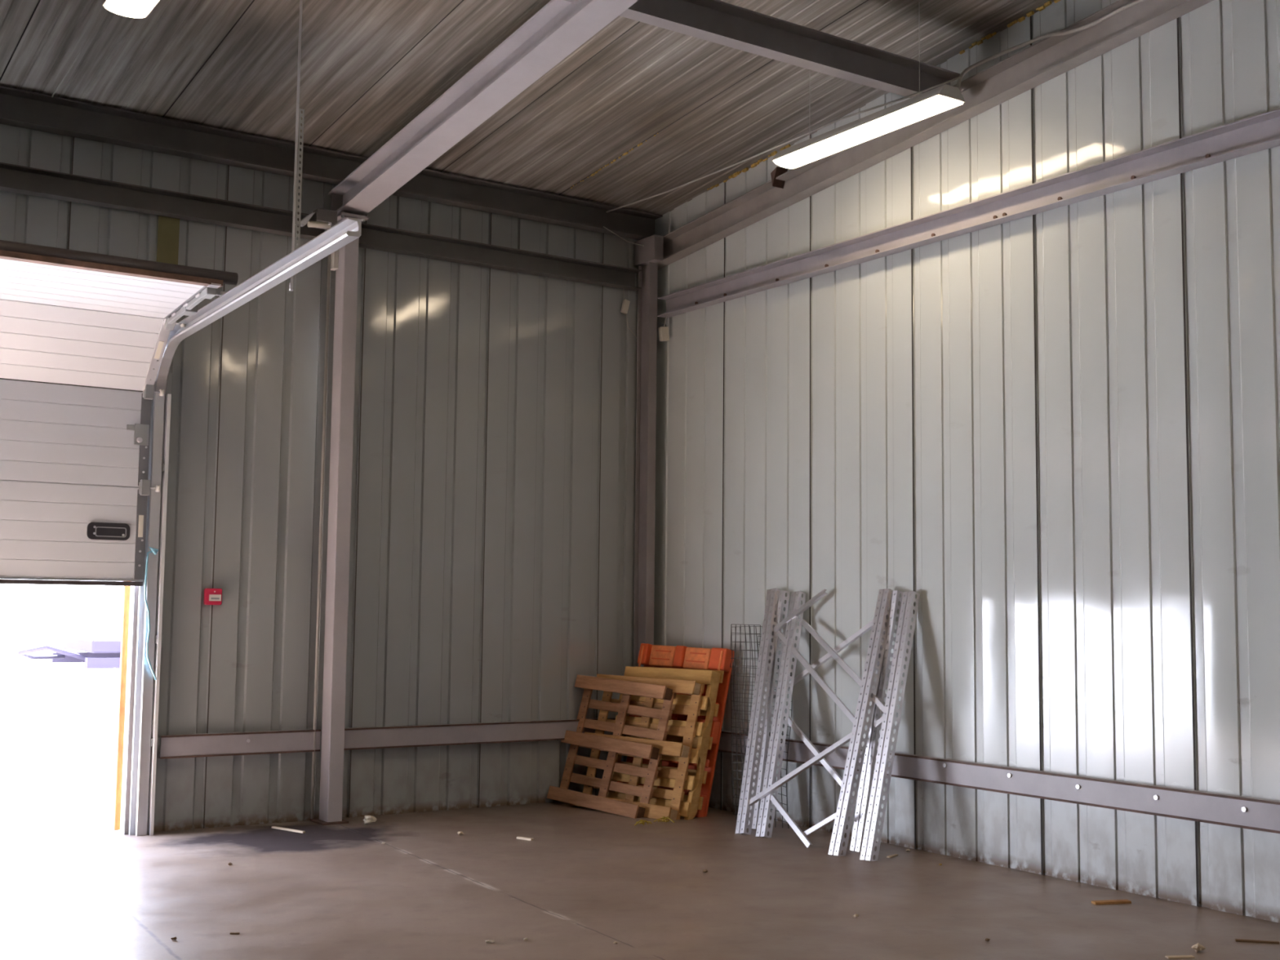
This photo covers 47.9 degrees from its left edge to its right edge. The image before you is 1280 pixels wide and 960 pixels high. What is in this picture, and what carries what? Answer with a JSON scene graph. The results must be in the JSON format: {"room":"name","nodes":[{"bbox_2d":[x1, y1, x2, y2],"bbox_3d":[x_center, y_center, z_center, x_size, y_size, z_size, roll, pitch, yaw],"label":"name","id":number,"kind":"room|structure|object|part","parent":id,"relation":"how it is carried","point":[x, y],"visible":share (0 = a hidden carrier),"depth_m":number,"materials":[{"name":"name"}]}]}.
{"room":"warehouse interior","nodes":[
{"label":"warehouse interior","id":0,"kind":"room"},
{"bbox_2d":[0,124,639,831],"bbox_3d":[-5.805,-0.246,7.604,14.165,4.620,0.081,4,-6,-34],"label":"wall","id":1,"kind":"structure","parent":0,"point":[491,554],"depth_m":10.23,"materials":[{"name":"metal"}]},
{"bbox_2d":[120,586,138,834],"bbox_3d":[-3.233,0.743,9.252,0.060,3.000,0.100,4,-6,-34],"label":"door frame","id":2,"kind":"structure","parent":1,"relation":"attached to","point":[125,806],"depth_m":9.15,"materials":[{"name":"paint"}]},
{"bbox_2d":[0,162,324,239],"bbox_3d":[-6.815,-2.073,6.952,11.150,0.150,0.100,4,-6,-34],"label":"beam","id":3,"kind":"structure","parent":1,"relation":"attached to","point":[16,179],"depth_m":9.38,"materials":[{"name":"metal"}]},
{"bbox_2d":[155,215,179,264],"bbox_3d":[-3.103,-1.462,9.453,0.136,0.532,0.016,4,-6,-34],"label":"strip","id":4,"kind":"object","parent":1,"relation":"attached to","point":[168,228],"visible":0.64,"depth_m":9.46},
{"bbox_2d":[203,588,222,604],"bbox_3d":[-2.805,0.766,9.456,0.108,0.108,0.052,4,-6,-34],"label":"fire alarm","id":5,"kind":"object","parent":1,"relation":"attached to","point":[211,596],"visible":1,"depth_m":9.43,"materials":[{"name":"red plastic"}]},
{"bbox_3d":[-2.786,0.772,9.440,0.078,0.042,0.003,4,-6,-34],"label":"glass","id":6,"kind":"part","parent":5,"relation":"part of","materials":[{"name":"white glass"}]},
{"bbox_2d":[157,728,320,759],"bbox_3d":[-2.625,1.736,9.485,1.065,0.146,0.071,4,-6,-34],"label":"beam","id":7,"kind":"structure","parent":1,"relation":"attached to","point":[229,744],"depth_m":9.45,"materials":[{"name":"metal"}]},
{"bbox_2d":[128,217,363,835],"bbox_3d":[-2.242,0.510,7.913,0.147,3.250,3.251,4,-6,-34],"label":"door track","id":8,"kind":"object","parent":1,"relation":"attached to","point":[145,741],"visible":0.88,"depth_m":9.11,"materials":[{"name":"silver metal"}]},
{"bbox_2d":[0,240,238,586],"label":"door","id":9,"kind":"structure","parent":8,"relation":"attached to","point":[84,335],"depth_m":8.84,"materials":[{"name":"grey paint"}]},
{"bbox_3d":[-4.412,-0.344,8.404,3.015,0.620,0.040,4,-6,-34],"label":"panel","id":10,"kind":"part","parent":9,"relation":"part of","materials":[{"name":"grey paint"}]},
{"bbox_3d":[-4.418,0.260,8.350,3.015,0.597,0.040,4,-6,-34],"label":"panel","id":11,"kind":"part","parent":9,"relation":"part of","materials":[{"name":"grey paint"}]},
{"bbox_3d":[-4.282,-0.883,8.267,3.015,0.429,0.460,4,-6,-34],"label":"panel","id":12,"kind":"part","parent":9,"relation":"part of","materials":[{"name":"grey paint"}]},
{"bbox_3d":[-3.905,-1.162,7.729,3.015,0.100,0.889,4,-6,-34],"label":"panel","id":13,"kind":"part","parent":9,"relation":"part of","materials":[{"name":"grey paint"}]},
{"bbox_3d":[-3.337,0.323,9.041,0.260,0.108,0.013,4,-6,-34],"label":"handle","id":14,"kind":"part","parent":9,"relation":"part of","materials":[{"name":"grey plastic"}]},
{"bbox_3d":[-3.204,-0.291,9.179,0.140,0.135,0.012,4,-6,-34],"label":"latch plate","id":15,"kind":"part","parent":9,"relation":"part of","materials":[{"name":"grey metal"}]},
{"bbox_3d":[-3.187,-0.255,9.168,0.034,0.034,0.025,4,-6,-34],"label":"latch knob","id":16,"kind":"part","parent":9,"relation":"part of","materials":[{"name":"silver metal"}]},
{"bbox_2d":[144,546,158,679],"bbox_3d":[-3.098,0.846,9.128,0.101,0.845,0.021,4,-6,-34],"label":"rope","id":17,"kind":"object","parent":9,"relation":"hanging from","point":[154,551],"visible":1,"depth_m":9.11,"materials":[{"name":"blue"}]},
{"bbox_2d":[0,85,662,239],"bbox_3d":[-5.640,-2.431,7.737,13.930,0.200,0.120,4,-6,-34],"label":"beam","id":18,"kind":"structure","parent":1,"relation":"attached to","point":[19,108],"depth_m":9.86,"materials":[{"name":"metal"}]},
{"bbox_2d":[603,226,644,246],"bbox_3d":[-0.095,-1.911,11.343,0.465,0.106,0.008,4,-6,-34],"label":"cord","id":19,"kind":"object","parent":18,"relation":"hanging from","point":[603,226],"visible":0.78,"depth_m":11.31,"materials":[{"name":"grey plastic"}]},
{"bbox_2d":[605,76,960,213],"bbox_3d":[0.776,-2.189,9.710,0.017,0.079,3.738,4,-6,-34],"label":"wire","id":20,"kind":"object","parent":18,"relation":"attached to","point":[957,77],"visible":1,"depth_m":9.34,"materials":[{"name":"grey metal"}]},
{"bbox_2d":[343,717,615,750],"bbox_3d":[-1.073,1.846,10.520,2.438,0.146,0.067,4,-6,-34],"label":"beam","id":21,"kind":"structure","parent":1,"relation":"attached to","point":[419,735],"depth_m":10.33,"materials":[{"name":"metal"}]},
{"bbox_2d":[358,222,641,290],"bbox_3d":[-0.999,-1.661,10.825,2.370,0.150,0.100,4,-6,-34],"label":"beam","id":22,"kind":"structure","parent":1,"relation":"attached to","point":[372,237],"depth_m":10.79,"materials":[{"name":"metal"}]},
{"bbox_2d":[620,288,636,338],"bbox_3d":[-0.074,-1.310,11.452,0.181,0.418,0.033,4,-6,-34],"label":"wall sensor","id":23,"kind":"object","parent":1,"relation":"attached to","point":[625,304],"visible":1,"depth_m":11.42,"materials":[{"name":"beige plastic"}]},
{"bbox_2d":[0,0,1053,219],"bbox_3d":[-2.603,-3.738,1.600,16.069,1.409,14.100,4,-6,-34],"label":"ceiling","id":24,"kind":"structure","parent":0,"point":[369,68],"depth_m":8.93,"materials":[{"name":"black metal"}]},
{"bbox_2d":[51,52,80,97],"bbox_3d":[-3.440,-2.469,8.669,0.009,0.118,0.770,4,-6,-36],"label":"cord","id":25,"kind":"object","parent":24,"relation":"hanging from","point":[77,55],"visible":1,"depth_m":8.70,"materials":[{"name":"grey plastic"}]},
{"bbox_2d":[102,0,159,17],"bbox_3d":[-2.062,-2.624,6.352,0.210,0.680,1.520,4,-6,-34],"label":"ceiling lamp","id":26,"kind":"object","parent":24,"relation":"hanging from","point":[129,8],"visible":1,"depth_m":6.85,"materials":[{"name":"grey"}]},
{"bbox_2d":[288,0,304,291],"bbox_3d":[-1.804,-1.847,7.615,0.046,1.721,0.020,4,-6,-34],"label":"hanger","id":27,"kind":"object","parent":24,"relation":"hanging from","point":[298,121],"visible":0.93,"depth_m":7.59,"materials":[{"name":"silver metal"}]},
{"bbox_2d":[570,133,657,188],"bbox_3d":[-0.198,-2.305,10.432,0.021,0.114,1.166,4,-6,-34],"label":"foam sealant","id":28,"kind":"object","parent":24,"relation":"attached to","point":[641,144],"visible":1,"depth_m":10.41,"materials":[{"name":"yellow plastic"}]},
{"bbox_2d":[771,1,964,168],"bbox_3d":[1.333,-2.380,8.637,0.210,0.675,1.460,4,-6,-34],"label":"ceiling lamp","id":29,"kind":"object","parent":24,"relation":"hanging from","point":[945,97],"visible":0.93,"depth_m":8.46,"materials":[{"name":"grey plastic"}]},
{"bbox_2d":[773,95,963,168],"bbox_3d":[1.329,-2.059,8.609,0.204,0.031,1.436,4,-6,-34],"label":"diffuser","id":30,"kind":"object","parent":29,"relation":"attached to","point":[926,106],"depth_m":8.50,"materials":[{"name":"white plastic"}]},
{"bbox_2d":[0,801,1279,959],"bbox_3d":[-1.821,1.669,1.721,14.200,0.150,14.160,4,-6,-34],"label":"floor","id":31,"kind":"structure","parent":0,"point":[588,880],"depth_m":7.17,"materials":[{"name":"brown concrete"}]},
{"bbox_2d":[271,826,305,833],"bbox_3d":[-2.272,2.258,9.297,0.325,0.012,0.022,-3,-7,39],"label":"stick","id":32,"kind":"object","parent":31,"relation":"on","point":[273,827],"visible":1,"depth_m":9.29,"materials":[{"name":"beige wood"}]},
{"bbox_2d":[310,210,368,825],"bbox_3d":[-2.056,0.229,9.861,0.200,4.160,0.230,4,-6,-34],"label":"steel column","id":33,"kind":"structure","parent":31,"relation":"on","point":[331,802],"depth_m":9.80,"materials":[{"name":"metal"}]},
{"bbox_2d":[297,208,337,229],"bbox_3d":[-2.162,-1.764,9.789,0.380,0.130,0.120,4,-6,-34],"label":"bracket","id":34,"kind":"object","parent":33,"relation":"attached to","point":[324,219],"visible":0.9,"depth_m":9.74,"materials":[{"name":"metal"}]},
{"bbox_3d":[-2.104,-1.728,9.849,0.213,0.020,0.080,4,-6,-34],"label":"arm","id":35,"kind":"part","parent":34,"relation":"part of","materials":[{"name":"paint"}]},
{"bbox_2d":[310,249,338,818],"bbox_3d":[-2.159,0.333,9.856,0.056,3.910,0.070,4,-6,-34],"label":"cable conduit","id":36,"kind":"object","parent":33,"relation":"attached to","point":[333,258],"visible":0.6,"depth_m":9.87,"materials":[{"name":"grey metal"}]},
{"bbox_3d":[-2.088,2.293,9.677,0.185,0.014,0.220,4,-6,-34],"label":"plate","id":37,"kind":"part","parent":33,"relation":"part of","materials":[{"name":"metal"}]},
{"bbox_3d":[-2.032,-1.820,10.044,0.200,0.018,0.230,4,-6,-34],"label":"cap plate","id":38,"kind":"part","parent":33,"relation":"part of","materials":[{"name":"paint"}]},
{"bbox_2d":[328,0,638,215],"bbox_3d":[1.651,-3.031,4.641,0.200,1.510,13.498,4,-6,-34],"label":"rafter","id":39,"kind":"object","parent":33,"relation":"on","point":[560,27],"visible":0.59,"depth_m":8.43,"materials":[{"name":"paint"}]},
{"bbox_3d":[-2.093,-1.930,10.145,0.178,0.170,0.010,4,-6,-34],"label":"plate","id":40,"kind":"part","parent":39,"relation":"part of","materials":[{"name":"paint"}]},
{"bbox_2d":[564,0,581,3],"bbox_3d":[-4.931,-2.853,4.214,11.160,0.190,0.100,4,-6,-34],"label":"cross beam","id":41,"kind":"structure","parent":39,"relation":"attached to","point":[571,1],"depth_m":7.30,"materials":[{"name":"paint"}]},
{"bbox_2d":[619,0,960,97],"bbox_3d":[0.906,-2.440,8.102,2.448,0.190,0.100,4,-6,-34],"label":"cross beam","id":42,"kind":"structure","parent":39,"relation":"attached to","point":[719,22],"depth_m":8.08,"materials":[{"name":"metal"}]},
{"bbox_2d":[362,815,376,824],"bbox_3d":[-1.806,2.270,9.621,0.091,0.056,0.062,4,-6,-34],"label":"paper scrap","id":43,"kind":"object","parent":31,"relation":"on","point":[368,819],"visible":1,"depth_m":9.60,"materials":[{"name":"beige paper"}]},
{"bbox_2d":[516,835,533,840],"bbox_3d":[-0.725,2.252,9.043,0.121,0.014,0.022,-3,-6,36],"label":"chip","id":44,"kind":"object","parent":31,"relation":"on","point":[517,837],"visible":1,"depth_m":9.03,"materials":[{"name":"beige"}]},
{"bbox_2d":[546,674,676,818],"bbox_3d":[-0.215,1.935,10.517,0.366,0.977,1.027,5,-7,-42],"label":"wooden pallet","id":45,"kind":"object","parent":31,"relation":"on","point":[613,746],"visible":0.98,"depth_m":10.47,"materials":[{"name":"brown wood"}]},
{"bbox_2d":[569,674,704,820],"bbox_3d":[-0.027,1.924,10.417,0.998,0.992,0.371,-4,-7,44],"label":"wooden pallet","id":46,"kind":"object","parent":31,"relation":"on","point":[683,750],"visible":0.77,"depth_m":10.22,"materials":[{"name":"brown wood"}]},
{"bbox_2d":[634,819,652,825],"bbox_3d":[0.024,2.301,9.691,0.114,0.038,0.135,0,-5,5],"label":"strap","id":47,"kind":"object","parent":31,"relation":"on","point":[642,821],"visible":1,"depth_m":9.66,"materials":[{"name":"yellow plastic"}]},
{"bbox_2d":[633,262,657,666],"bbox_3d":[0.047,0.336,11.301,0.150,4.250,0.200,4,-6,-34],"label":"steel column","id":48,"kind":"structure","parent":31,"relation":"on","point":[646,335],"depth_m":11.33,"materials":[{"name":"metal"}]},
{"bbox_2d":[653,816,674,822],"bbox_3d":[0.175,2.317,9.846,0.150,0.034,0.119,-1,-5,13],"label":"strap","id":49,"kind":"object","parent":31,"relation":"on","point":[663,817],"visible":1,"depth_m":9.82,"materials":[{"name":"yellow plastic"}]},
{"bbox_2d":[606,666,724,819],"bbox_3d":[0.154,1.884,10.429,0.886,1.028,0.372,-4,-7,43],"label":"wooden pallet","id":50,"kind":"object","parent":31,"relation":"on","point":[702,742],"visible":0.51,"depth_m":10.24,"materials":[{"name":"brown wood"}]},
{"bbox_2d":[617,643,734,817],"bbox_3d":[0.237,1.821,10.600,0.345,1.207,0.968,5,-7,-40],"label":"pallet","id":51,"kind":"object","parent":31,"relation":"on","point":[650,655],"visible":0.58,"depth_m":10.45,"materials":[{"name":"orange wood"}]},
{"bbox_3d":[0.184,1.333,10.873,0.086,0.167,0.272,5,-7,-40],"label":"pocket panel","id":52,"kind":"part","parent":51,"relation":"part of","materials":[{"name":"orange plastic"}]},
{"bbox_3d":[0.435,1.315,10.582,0.086,0.167,0.272,5,-7,-40],"label":"pocket panel","id":53,"kind":"part","parent":51,"relation":"part of","materials":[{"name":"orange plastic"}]},
{"bbox_2d":[730,624,760,815],"bbox_3d":[0.748,1.696,10.180,0.063,1.341,0.379,5,-7,-39],"label":"wire mesh","id":54,"kind":"object","parent":31,"relation":"on","point":[740,633],"visible":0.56,"depth_m":10.23,"materials":[{"name":"grey metal"}]},
{"bbox_2d":[730,626,771,821],"bbox_3d":[0.772,1.681,9.974,0.430,1.331,0.174,-3,-6,36],"label":"wire mesh","id":55,"kind":"object","parent":31,"relation":"on","point":[735,634],"visible":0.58,"depth_m":10.04,"materials":[{"name":"grey metal"}]},
{"bbox_2d":[757,635,792,827],"bbox_3d":[0.907,1.720,9.834,0.332,1.299,0.170,-3,-6,33],"label":"wire mesh","id":56,"kind":"object","parent":31,"relation":"on","point":[757,636],"visible":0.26,"depth_m":9.74,"materials":[{"name":"grey metal"}]},
{"bbox_2d":[735,587,895,856],"bbox_3d":[1.057,1.507,9.324,0.578,1.626,1.312,4,-6,-34],"label":"frame","id":57,"kind":"object","parent":31,"relation":"on","point":[855,738],"visible":1,"depth_m":9.09,"materials":[{"name":"silver metal"}]},
{"bbox_2d":[747,590,903,852],"bbox_3d":[1.166,1.518,9.373,0.367,1.604,1.208,4,-6,-34],"label":"frame","id":58,"kind":"object","parent":31,"relation":"on","point":[869,760],"visible":0.77,"depth_m":9.05,"materials":[{"name":"silver metal"}]},
{"bbox_2d":[755,591,919,861],"bbox_3d":[1.213,1.503,9.144,0.545,1.604,1.296,4,-6,-34],"label":"frame","id":59,"kind":"object","parent":31,"relation":"on","point":[890,709],"visible":1,"depth_m":8.89,"materials":[{"name":"silver metal"}]},
{"bbox_2d":[886,853,897,857],"bbox_3d":[1.502,2.238,8.571,0.020,0.008,0.119,-3,-6,35],"label":"wood sliver","id":60,"kind":"object","parent":31,"relation":"on","point":[894,855],"visible":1,"depth_m":8.56,"materials":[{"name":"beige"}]},
{"bbox_2d":[1091,899,1131,904],"bbox_3d":[2.378,2.129,7.263,0.201,0.012,0.044,2,-5,-13],"label":"wood sliver","id":61,"kind":"object","parent":31,"relation":"on","point":[1111,901],"visible":1,"depth_m":7.25,"materials":[{"name":"brown wood"}]},
{"bbox_2d":[1164,955,1195,958],"bbox_3d":[2.299,2.030,6.129,0.121,0.006,0.029,1,-5,-8],"label":"wood sliver","id":62,"kind":"object","parent":31,"relation":"on","point":[1174,956],"visible":1,"depth_m":6.12,"materials":[{"name":"beige wood"}]},
{"bbox_2d":[1191,942,1205,952],"bbox_3d":[2.419,2.025,6.237,0.063,0.039,0.044,4,-6,-34],"label":"paper scrap","id":63,"kind":"object","parent":31,"relation":"on","point":[1197,947],"visible":1,"depth_m":6.22,"materials":[{"name":"beige paper"}]},
{"bbox_2d":[1235,938,1279,944],"bbox_3d":[2.756,2.060,6.427,0.183,0.010,0.014,-1,-5,13],"label":"wood sliver","id":64,"kind":"object","parent":31,"relation":"on","point":[1236,940],"visible":1,"depth_m":6.42,"materials":[{"name":"brown wood"}]},
{"bbox_2d":[653,0,1279,923],"bbox_3d":[4.053,-0.964,5.720,0.081,5.939,14.188,4,-6,-34],"label":"wall","id":65,"kind":"structure","parent":0,"point":[1057,430],"depth_m":8.29,"materials":[{"name":"metal"}]},
{"bbox_2d":[706,144,791,190],"bbox_3d":[0.795,-2.307,10.647,0.036,0.104,0.981,4,-6,-33],"label":"foam sealant","id":66,"kind":"object","parent":65,"relation":"attached to","point":[774,153],"visible":0.98,"depth_m":10.65,"materials":[{"name":"yellow plastic"}]},
{"bbox_2d":[634,0,1213,270],"bbox_3d":[3.819,-2.842,6.014,0.194,1.395,13.587,4,-6,-34],"label":"beam","id":67,"kind":"structure","parent":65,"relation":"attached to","point":[1048,58],"depth_m":9.02,"materials":[{"name":"metal"}]},
{"bbox_3d":[0.990,-2.146,10.230,0.100,0.130,0.070,4,-6,-34],"label":"support bracket","id":68,"kind":"part","parent":67,"relation":"part of","materials":[{"name":"metal"}]},
{"bbox_2d":[955,0,1145,88],"bbox_3d":[2.405,-2.403,7.942,1.418,0.296,0.331,-4,-7,41],"label":"conduit","id":69,"kind":"object","parent":67,"relation":"attached to","point":[965,71],"visible":0.98,"depth_m":8.14,"materials":[{"name":"grey"}]},
{"bbox_2d":[657,108,1279,317],"bbox_3d":[3.902,-1.818,5.874,0.095,0.150,13.400,4,-6,-34],"label":"beam","id":70,"kind":"structure","parent":65,"relation":"attached to","point":[1260,132],"depth_m":8.48,"materials":[{"name":"metal"}]},
{"bbox_2d":[658,315,669,341],"bbox_3d":[0.190,-1.195,11.359,0.086,0.204,0.040,4,-6,-34],"label":"wall sensor","id":71,"kind":"object","parent":70,"relation":"hanging from","point":[663,331],"visible":1,"depth_m":11.34,"materials":[{"name":"beige plastic"}]},
{"bbox_2d":[718,730,1279,833],"bbox_3d":[3.875,1.498,5.585,0.071,0.146,13.400,4,-6,-34],"label":"beam","id":72,"kind":"structure","parent":65,"relation":"attached to","point":[1221,809],"depth_m":7.81,"materials":[{"name":"metal"}]},
{"bbox_2d":[959,0,1061,54],"bbox_3d":[2.239,-2.719,8.524,0.034,0.110,0.930,4,-6,-34],"label":"foam sealant","id":73,"kind":"object","parent":65,"relation":"attached to","point":[1048,3],"visible":1,"depth_m":8.54,"materials":[{"name":"yellow plastic"}]},
{"label":"outside","id":74,"kind":"structure","parent":0,"visible":0},
{"bbox_2d":[0,624,121,839],"bbox_3d":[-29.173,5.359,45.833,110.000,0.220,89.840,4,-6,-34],"label":"ground","id":75,"kind":"structure","parent":74,"point":[59,721],"depth_m":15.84,"materials":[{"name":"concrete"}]},
{"bbox_2d":[17,635,120,668],"bbox_3d":[-5.123,2.819,21.167,7.630,1.000,2.200,4,-6,-34],"label":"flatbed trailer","id":76,"kind":"object","parent":75,"relation":"on","point":[100,651],"visible":0.24,"depth_m":18.85,"materials":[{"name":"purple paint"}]},
{"bbox_3d":[-5.408,2.709,22.222,6.950,0.140,0.150,4,-6,-34],"label":"rail","id":77,"kind":"part","parent":76,"relation":"part of","materials":[{"name":"purple metal"}]},
{"bbox_3d":[-4.268,2.570,20.524,6.950,0.140,0.150,4,-6,-34],"label":"rail","id":78,"kind":"part","parent":76,"relation":"part of","materials":[{"name":"grey paint"}]},
{"bbox_2d":[112,586,130,831],"bbox_3d":[-3.348,1.401,9.323,0.045,1.700,0.045,4,-6,-34],"label":"strip","id":79,"kind":"object","parent":75,"relation":"on","point":[126,589],"visible":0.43,"depth_m":9.30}
]}

